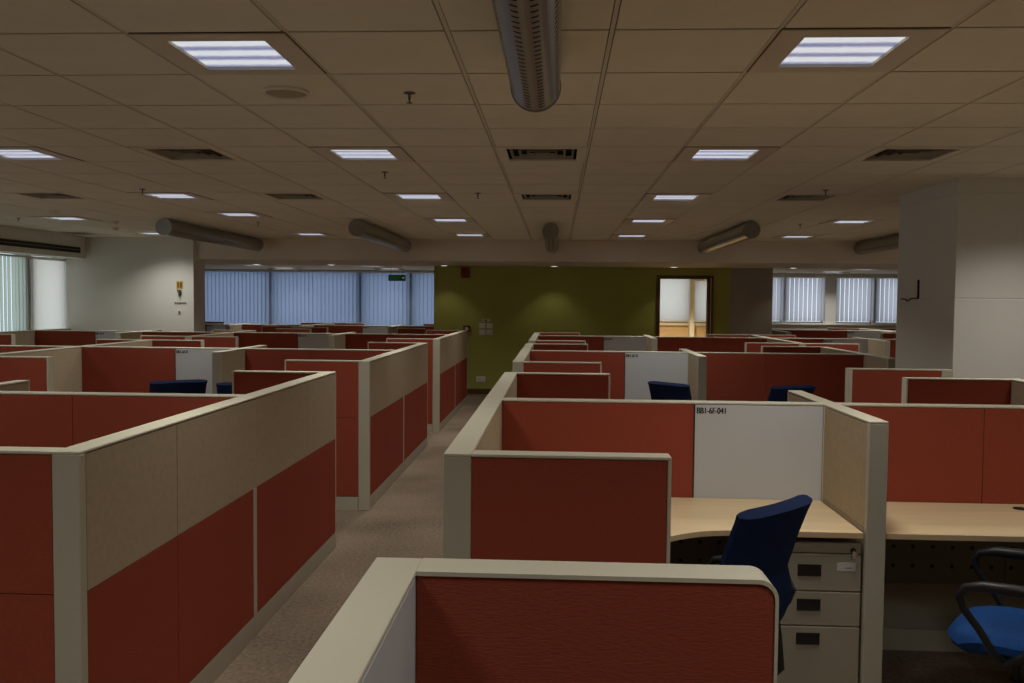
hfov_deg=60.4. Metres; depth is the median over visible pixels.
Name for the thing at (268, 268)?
ceiling light
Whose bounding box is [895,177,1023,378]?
wall column
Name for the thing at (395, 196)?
recessed light
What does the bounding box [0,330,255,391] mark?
wall
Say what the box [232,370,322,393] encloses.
wall
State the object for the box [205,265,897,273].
trim
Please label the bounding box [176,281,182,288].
card
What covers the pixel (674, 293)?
roller blind
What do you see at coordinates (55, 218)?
recessed light
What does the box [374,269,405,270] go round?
ceiling light
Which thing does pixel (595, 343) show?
wall
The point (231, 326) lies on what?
wall
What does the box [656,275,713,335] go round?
door frame
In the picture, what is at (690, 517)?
desk
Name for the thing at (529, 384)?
wall
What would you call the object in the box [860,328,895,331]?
wall
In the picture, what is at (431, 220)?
recessed light
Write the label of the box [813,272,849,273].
ceiling light
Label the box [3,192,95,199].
ceiling vent
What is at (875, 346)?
wall
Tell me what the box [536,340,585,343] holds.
wall
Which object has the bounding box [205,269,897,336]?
wall
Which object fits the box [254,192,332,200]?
ceiling vent
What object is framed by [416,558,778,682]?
cubicle partition
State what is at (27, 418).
wall
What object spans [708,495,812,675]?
office chair
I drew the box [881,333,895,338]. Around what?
wall
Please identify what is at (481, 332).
switch plate
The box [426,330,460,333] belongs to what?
wall
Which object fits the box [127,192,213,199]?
recessed light
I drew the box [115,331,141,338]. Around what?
wall
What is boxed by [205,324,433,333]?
wall
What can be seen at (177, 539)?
wall
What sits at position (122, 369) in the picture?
wall
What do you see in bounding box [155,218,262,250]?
tube
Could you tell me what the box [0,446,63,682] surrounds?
wall
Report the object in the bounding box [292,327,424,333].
wall
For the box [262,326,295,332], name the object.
wall
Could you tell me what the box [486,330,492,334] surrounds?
switch plate
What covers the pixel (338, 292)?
vertical blind
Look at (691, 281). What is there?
trim
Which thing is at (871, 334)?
wall
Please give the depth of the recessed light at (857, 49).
3.40 m
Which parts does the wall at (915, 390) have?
trim, frame, rail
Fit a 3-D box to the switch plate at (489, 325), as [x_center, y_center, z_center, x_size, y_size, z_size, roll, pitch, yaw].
[-0.414,-0.292,16.238,0.112,0.098,0.016,1,3,3]
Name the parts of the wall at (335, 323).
panel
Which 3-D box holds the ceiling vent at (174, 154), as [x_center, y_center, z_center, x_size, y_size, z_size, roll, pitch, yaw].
[-2.194,-1.303,6.011,0.584,0.058,0.584,1,3,3]
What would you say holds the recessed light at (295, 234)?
in the ceiling
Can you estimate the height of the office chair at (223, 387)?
1.029 m
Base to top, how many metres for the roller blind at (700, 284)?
0.962 m
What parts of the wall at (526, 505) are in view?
frame, rail, trim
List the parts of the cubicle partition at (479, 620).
panel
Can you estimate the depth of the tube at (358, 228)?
11.47 m
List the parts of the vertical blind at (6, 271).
head rail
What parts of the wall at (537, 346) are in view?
rail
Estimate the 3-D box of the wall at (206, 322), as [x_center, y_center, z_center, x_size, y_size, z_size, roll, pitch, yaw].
[-6.606,0.176,19.250,0.660,1.225,0.081,1,3,3]
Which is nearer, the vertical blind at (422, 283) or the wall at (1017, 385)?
the wall at (1017, 385)
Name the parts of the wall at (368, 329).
panel, rail, panel, panel, frame, rail, panel, panel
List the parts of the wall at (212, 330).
rail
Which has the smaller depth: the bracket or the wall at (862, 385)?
the wall at (862, 385)
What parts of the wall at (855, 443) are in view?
panel, trim, panel, panel, rail, post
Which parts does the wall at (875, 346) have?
panel, post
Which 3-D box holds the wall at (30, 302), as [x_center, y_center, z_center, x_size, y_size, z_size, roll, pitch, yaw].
[-7.813,-0.069,5.859,0.200,2.900,16.900,1,3,3]
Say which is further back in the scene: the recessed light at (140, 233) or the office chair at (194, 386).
the recessed light at (140, 233)
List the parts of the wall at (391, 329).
panel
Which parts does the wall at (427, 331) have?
panel, rail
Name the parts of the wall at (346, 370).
panel, rail, skirting, panel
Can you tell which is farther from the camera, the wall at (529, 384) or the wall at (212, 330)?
the wall at (212, 330)
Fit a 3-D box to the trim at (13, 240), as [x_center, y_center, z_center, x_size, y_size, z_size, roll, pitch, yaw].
[-7.502,-1.149,5.795,0.404,0.370,16.900,1,3,3]
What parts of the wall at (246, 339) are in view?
panel, rail, frame, panel, panel, panel, frame, rail, panel, panel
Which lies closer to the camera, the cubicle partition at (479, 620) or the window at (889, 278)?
the cubicle partition at (479, 620)
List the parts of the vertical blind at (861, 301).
head rail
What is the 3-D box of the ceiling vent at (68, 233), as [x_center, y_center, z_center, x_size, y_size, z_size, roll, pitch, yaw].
[-6.620,-1.677,13.437,0.584,0.058,0.584,1,3,3]
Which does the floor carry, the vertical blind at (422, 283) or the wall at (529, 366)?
the wall at (529, 366)
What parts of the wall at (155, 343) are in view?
panel, rail, rail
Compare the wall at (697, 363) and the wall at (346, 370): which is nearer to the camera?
the wall at (346, 370)
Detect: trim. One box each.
[0,225,84,258]
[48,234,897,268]
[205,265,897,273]
[660,323,895,325]
[688,279,694,336]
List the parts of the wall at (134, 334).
post, panel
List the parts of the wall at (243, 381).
trim, frame, rail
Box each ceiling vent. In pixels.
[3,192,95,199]
[53,232,104,234]
[128,146,247,161]
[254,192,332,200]
[496,147,587,161]
[514,193,577,200]
[766,194,847,201]
[849,146,974,161]
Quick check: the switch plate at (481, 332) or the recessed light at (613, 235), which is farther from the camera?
the switch plate at (481, 332)
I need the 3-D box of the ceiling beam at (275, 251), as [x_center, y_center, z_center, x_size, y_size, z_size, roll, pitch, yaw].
[1.179,-1.583,15.004,17.600,0.540,2.200,1,3,3]
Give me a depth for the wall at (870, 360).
8.73 m
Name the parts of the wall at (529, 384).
frame, rail, trim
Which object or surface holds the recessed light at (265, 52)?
in the ceiling
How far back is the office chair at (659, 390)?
7.59 m
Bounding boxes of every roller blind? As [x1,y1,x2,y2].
[30,256,65,329]
[660,279,688,321]
[694,279,706,321]
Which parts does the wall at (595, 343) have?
panel, rail, frame, panel, panel, panel, rail, panel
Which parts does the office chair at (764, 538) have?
armrest, backrest, stem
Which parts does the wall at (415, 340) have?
rail, panel, frame, skirting, panel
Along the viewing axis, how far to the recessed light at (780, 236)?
12.92 m
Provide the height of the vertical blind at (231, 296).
1.480 m
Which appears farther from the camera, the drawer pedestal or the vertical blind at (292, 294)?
the vertical blind at (292, 294)
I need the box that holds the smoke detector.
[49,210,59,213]
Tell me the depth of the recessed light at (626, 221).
10.72 m
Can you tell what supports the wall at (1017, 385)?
on the floor
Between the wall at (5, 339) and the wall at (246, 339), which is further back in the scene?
the wall at (246, 339)
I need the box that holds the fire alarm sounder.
[461,267,469,277]
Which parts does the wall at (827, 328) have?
panel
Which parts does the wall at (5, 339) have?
panel, trim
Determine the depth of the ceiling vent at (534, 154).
5.98 m
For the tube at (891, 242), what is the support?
hanging from the ceiling
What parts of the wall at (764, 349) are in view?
rail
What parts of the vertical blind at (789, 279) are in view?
head rail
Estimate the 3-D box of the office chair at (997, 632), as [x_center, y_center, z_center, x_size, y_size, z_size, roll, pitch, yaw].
[1.963,1.066,3.389,0.635,1.029,0.603,2,3,33]
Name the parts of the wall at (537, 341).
rail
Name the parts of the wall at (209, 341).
panel, rail, rail, trim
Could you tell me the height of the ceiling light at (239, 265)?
0.016 m
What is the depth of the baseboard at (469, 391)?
16.30 m
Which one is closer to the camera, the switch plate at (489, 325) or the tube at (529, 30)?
the tube at (529, 30)
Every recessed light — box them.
[0,146,83,161]
[31,216,100,220]
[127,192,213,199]
[128,31,326,74]
[128,232,159,234]
[205,212,271,217]
[287,233,333,235]
[310,147,414,161]
[383,193,454,200]
[423,218,476,222]
[449,233,490,236]
[610,234,652,237]
[622,219,675,223]
[641,193,711,201]
[673,146,779,161]
[746,27,951,72]
[771,235,822,238]
[820,219,883,224]
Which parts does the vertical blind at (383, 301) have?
head rail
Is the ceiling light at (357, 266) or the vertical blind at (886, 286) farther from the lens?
the vertical blind at (886, 286)
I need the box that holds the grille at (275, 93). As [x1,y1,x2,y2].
[266,89,305,97]
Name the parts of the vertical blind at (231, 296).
head rail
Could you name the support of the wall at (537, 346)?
on the floor
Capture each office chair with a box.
[149,379,207,393]
[216,382,231,393]
[647,381,691,399]
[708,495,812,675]
[767,385,815,401]
[948,547,1023,682]
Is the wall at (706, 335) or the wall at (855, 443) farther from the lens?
the wall at (706, 335)
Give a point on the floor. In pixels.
(406, 521)
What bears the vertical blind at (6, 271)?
attached to the window at (5, 253)
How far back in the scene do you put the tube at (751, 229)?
11.21 m
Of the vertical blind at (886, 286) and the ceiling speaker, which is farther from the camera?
the vertical blind at (886, 286)
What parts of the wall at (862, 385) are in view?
trim, frame, rail, post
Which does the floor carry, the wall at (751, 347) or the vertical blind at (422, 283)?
the wall at (751, 347)
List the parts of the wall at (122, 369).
panel, rail, panel, frame, rail, panel, panel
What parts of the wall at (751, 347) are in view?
rail, rail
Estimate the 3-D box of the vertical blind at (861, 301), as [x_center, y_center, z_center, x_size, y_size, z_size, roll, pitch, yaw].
[7.648,-0.941,19.593,0.870,1.000,0.040,1,3,3]
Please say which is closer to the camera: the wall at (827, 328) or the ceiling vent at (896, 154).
the ceiling vent at (896, 154)
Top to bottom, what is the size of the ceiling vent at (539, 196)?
0.058 m
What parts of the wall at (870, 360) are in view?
panel, panel, panel, rail, panel, panel, post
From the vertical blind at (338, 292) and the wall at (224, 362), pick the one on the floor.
the wall at (224, 362)
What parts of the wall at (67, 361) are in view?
panel, panel, rail, frame, panel, panel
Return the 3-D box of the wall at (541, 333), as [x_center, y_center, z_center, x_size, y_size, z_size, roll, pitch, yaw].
[0.768,0.466,14.274,0.640,1.225,0.081,1,3,3]
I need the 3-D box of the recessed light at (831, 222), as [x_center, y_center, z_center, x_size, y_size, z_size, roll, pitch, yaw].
[4.043,-1.428,10.497,0.594,0.016,0.594,1,3,3]
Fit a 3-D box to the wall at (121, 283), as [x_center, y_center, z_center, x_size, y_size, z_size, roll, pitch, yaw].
[-6.292,-0.354,14.469,2.360,2.720,0.460,1,3,3]
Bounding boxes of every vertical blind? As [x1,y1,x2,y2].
[0,253,29,331]
[205,270,268,323]
[269,271,316,324]
[317,271,360,322]
[361,271,410,325]
[411,272,433,325]
[772,276,785,320]
[785,276,826,320]
[835,277,875,321]
[875,277,897,321]
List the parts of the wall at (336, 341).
post, panel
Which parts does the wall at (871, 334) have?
panel, rail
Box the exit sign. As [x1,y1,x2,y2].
[388,275,405,280]
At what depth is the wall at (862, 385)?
6.78 m
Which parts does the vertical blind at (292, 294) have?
head rail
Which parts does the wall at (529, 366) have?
frame, rail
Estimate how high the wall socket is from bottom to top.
0.100 m
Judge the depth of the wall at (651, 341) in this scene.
12.25 m
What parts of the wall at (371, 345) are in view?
rail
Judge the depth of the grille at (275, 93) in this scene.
4.14 m
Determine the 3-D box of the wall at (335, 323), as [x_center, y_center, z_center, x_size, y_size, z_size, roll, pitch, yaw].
[-3.885,0.206,19.112,1.410,1.225,0.081,1,3,3]
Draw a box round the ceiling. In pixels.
[0,0,1023,240]
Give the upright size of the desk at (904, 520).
0.750 m
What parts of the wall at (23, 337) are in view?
panel, panel, rail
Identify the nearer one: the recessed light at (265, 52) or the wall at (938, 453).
the recessed light at (265, 52)
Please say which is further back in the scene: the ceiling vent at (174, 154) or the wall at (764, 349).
the wall at (764, 349)
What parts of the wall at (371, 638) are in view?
panel, post, panel, rail, panel, panel, panel, post, rail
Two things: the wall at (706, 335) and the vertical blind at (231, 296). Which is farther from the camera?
the vertical blind at (231, 296)
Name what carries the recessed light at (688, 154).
in the ceiling
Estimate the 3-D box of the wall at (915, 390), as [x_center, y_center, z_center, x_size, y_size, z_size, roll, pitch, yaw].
[3.003,0.860,5.989,0.690,1.225,0.081,1,3,3]
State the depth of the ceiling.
4.69 m
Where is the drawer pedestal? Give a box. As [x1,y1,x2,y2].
[777,537,860,682]
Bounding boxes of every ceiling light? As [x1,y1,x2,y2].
[239,265,270,265]
[268,268,301,269]
[357,266,387,266]
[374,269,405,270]
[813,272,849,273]
[845,269,883,270]
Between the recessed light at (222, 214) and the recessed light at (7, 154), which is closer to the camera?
the recessed light at (7, 154)
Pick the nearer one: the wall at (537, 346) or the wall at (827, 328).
the wall at (537, 346)
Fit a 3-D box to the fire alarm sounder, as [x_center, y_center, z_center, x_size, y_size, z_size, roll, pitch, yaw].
[-0.857,-1.269,16.194,0.150,0.190,0.062,1,3,3]
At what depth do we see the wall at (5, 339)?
11.72 m
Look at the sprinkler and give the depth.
4.17 m
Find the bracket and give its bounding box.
[901,280,919,301]
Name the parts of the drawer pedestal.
handle, handle, handle, drawer, drawer, drawer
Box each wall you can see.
[0,328,70,344]
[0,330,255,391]
[0,334,15,344]
[0,345,393,393]
[0,356,53,391]
[0,380,29,390]
[0,391,244,447]
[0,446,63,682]
[12,254,61,330]
[35,330,447,348]
[52,330,467,682]
[62,237,204,331]
[96,339,203,346]
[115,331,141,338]
[140,335,238,347]
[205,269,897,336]
[205,321,224,323]
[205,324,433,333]
[212,330,246,331]
[212,345,266,393]
[225,324,240,329]
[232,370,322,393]
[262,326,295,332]
[276,328,311,332]
[284,359,359,509]
[288,332,539,682]
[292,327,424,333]
[296,323,334,326]
[300,322,365,324]
[329,333,344,348]
[368,342,416,349]
[386,338,432,432]
[388,326,397,333]
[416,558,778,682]
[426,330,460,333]
[434,266,772,388]
[471,450,671,563]
[502,398,1023,651]
[517,372,609,398]
[523,361,601,372]
[530,350,863,402]
[534,343,587,350]
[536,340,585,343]
[538,335,895,357]
[540,332,579,335]
[647,337,657,350]
[679,349,706,400]
[705,334,795,337]
[744,342,859,352]
[747,334,894,367]
[761,346,819,352]
[772,329,880,338]
[772,330,790,334]
[788,390,888,682]
[827,328,895,330]
[845,368,951,402]
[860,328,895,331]
[868,339,889,356]
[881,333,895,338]
[901,377,1010,404]
[1006,378,1023,404]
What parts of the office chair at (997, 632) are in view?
seat, armrest, armrest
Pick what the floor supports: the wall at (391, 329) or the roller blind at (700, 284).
the wall at (391, 329)
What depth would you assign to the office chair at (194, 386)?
7.42 m
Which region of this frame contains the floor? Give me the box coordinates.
[214,394,1023,682]
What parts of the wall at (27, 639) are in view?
panel, panel, frame, rail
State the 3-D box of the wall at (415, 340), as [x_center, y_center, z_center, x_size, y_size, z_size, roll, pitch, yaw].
[-1.335,0.572,11.510,0.610,1.225,0.081,1,3,3]
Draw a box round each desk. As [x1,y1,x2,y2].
[670,497,862,541]
[886,502,1023,541]
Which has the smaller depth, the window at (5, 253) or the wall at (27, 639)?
the wall at (27, 639)
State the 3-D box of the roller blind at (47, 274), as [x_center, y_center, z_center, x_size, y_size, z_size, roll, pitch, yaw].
[-7.264,-0.569,13.807,0.044,1.492,0.910,1,3,3]
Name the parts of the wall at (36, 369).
rail, trim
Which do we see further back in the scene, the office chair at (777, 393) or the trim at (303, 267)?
the trim at (303, 267)
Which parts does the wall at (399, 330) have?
rail, panel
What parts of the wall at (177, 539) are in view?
post, panel, panel, rail, frame, panel, panel, post, skirting, panel, panel, panel, trim, post, panel, panel, rail, panel, panel, skirting, post, panel, panel, panel, trim, post, panel, panel, rail, panel, panel, skirting, panel, panel, panel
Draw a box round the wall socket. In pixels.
[476,376,484,381]
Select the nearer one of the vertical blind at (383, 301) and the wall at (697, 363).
the wall at (697, 363)
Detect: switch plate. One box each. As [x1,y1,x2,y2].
[479,323,484,327]
[479,330,484,334]
[486,323,492,327]
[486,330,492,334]
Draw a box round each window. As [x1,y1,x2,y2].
[5,253,19,330]
[785,278,821,322]
[836,278,871,323]
[876,278,895,323]
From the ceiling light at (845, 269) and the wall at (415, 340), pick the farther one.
the ceiling light at (845, 269)
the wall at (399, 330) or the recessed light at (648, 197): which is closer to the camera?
the recessed light at (648, 197)
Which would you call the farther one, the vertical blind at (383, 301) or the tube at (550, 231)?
the vertical blind at (383, 301)
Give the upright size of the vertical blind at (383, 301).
1.480 m
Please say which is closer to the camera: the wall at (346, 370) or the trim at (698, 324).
the wall at (346, 370)
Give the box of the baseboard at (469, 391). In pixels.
[467,389,491,393]
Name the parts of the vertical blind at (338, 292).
head rail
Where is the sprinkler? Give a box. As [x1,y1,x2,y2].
[404,91,414,103]
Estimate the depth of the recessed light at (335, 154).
5.96 m
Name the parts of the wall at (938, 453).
panel, perforated panel, rail, panel, skirting, perforated panel, panel, perforated panel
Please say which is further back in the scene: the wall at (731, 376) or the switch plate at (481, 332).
the switch plate at (481, 332)
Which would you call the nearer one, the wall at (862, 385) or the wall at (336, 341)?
the wall at (862, 385)
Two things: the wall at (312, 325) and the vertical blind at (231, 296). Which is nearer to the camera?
the wall at (312, 325)
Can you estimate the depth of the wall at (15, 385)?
5.11 m
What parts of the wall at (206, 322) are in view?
panel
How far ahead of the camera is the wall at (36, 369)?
7.30 m
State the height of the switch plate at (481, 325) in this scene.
0.098 m
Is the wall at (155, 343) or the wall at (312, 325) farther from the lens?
the wall at (312, 325)
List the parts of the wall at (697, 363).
panel, rail, post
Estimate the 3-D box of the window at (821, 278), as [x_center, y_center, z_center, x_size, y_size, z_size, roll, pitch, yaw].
[6.546,-0.934,19.779,0.850,1.030,0.060,1,3,3]
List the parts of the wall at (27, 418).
panel, frame, rail, panel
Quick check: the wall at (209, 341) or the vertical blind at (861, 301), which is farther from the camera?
the vertical blind at (861, 301)
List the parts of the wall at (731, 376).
panel, rail, panel, panel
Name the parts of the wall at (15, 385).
rail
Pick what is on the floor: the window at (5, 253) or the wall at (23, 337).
the wall at (23, 337)
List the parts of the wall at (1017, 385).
rail, panel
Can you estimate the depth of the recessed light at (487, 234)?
13.26 m
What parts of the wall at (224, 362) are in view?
post, rail, panel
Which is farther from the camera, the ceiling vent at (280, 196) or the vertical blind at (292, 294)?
the vertical blind at (292, 294)
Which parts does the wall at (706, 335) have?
rail, panel, panel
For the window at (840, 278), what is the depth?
19.70 m
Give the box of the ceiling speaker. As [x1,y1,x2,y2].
[262,86,309,98]
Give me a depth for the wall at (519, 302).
16.15 m
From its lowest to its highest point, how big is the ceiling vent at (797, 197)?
0.058 m
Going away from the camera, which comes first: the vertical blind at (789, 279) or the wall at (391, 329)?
the wall at (391, 329)
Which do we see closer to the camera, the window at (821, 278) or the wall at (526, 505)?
the wall at (526, 505)
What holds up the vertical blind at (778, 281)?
attached to the wall at (830, 299)
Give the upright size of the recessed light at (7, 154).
0.016 m
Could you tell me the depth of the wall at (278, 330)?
15.04 m
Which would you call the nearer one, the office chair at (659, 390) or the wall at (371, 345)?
the office chair at (659, 390)
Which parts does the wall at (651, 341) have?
panel, post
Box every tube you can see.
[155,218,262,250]
[348,219,410,251]
[492,0,561,112]
[542,223,558,252]
[698,221,760,253]
[854,234,898,254]
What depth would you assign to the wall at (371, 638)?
1.52 m
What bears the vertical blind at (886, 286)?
attached to the window at (889, 278)
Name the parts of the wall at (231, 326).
panel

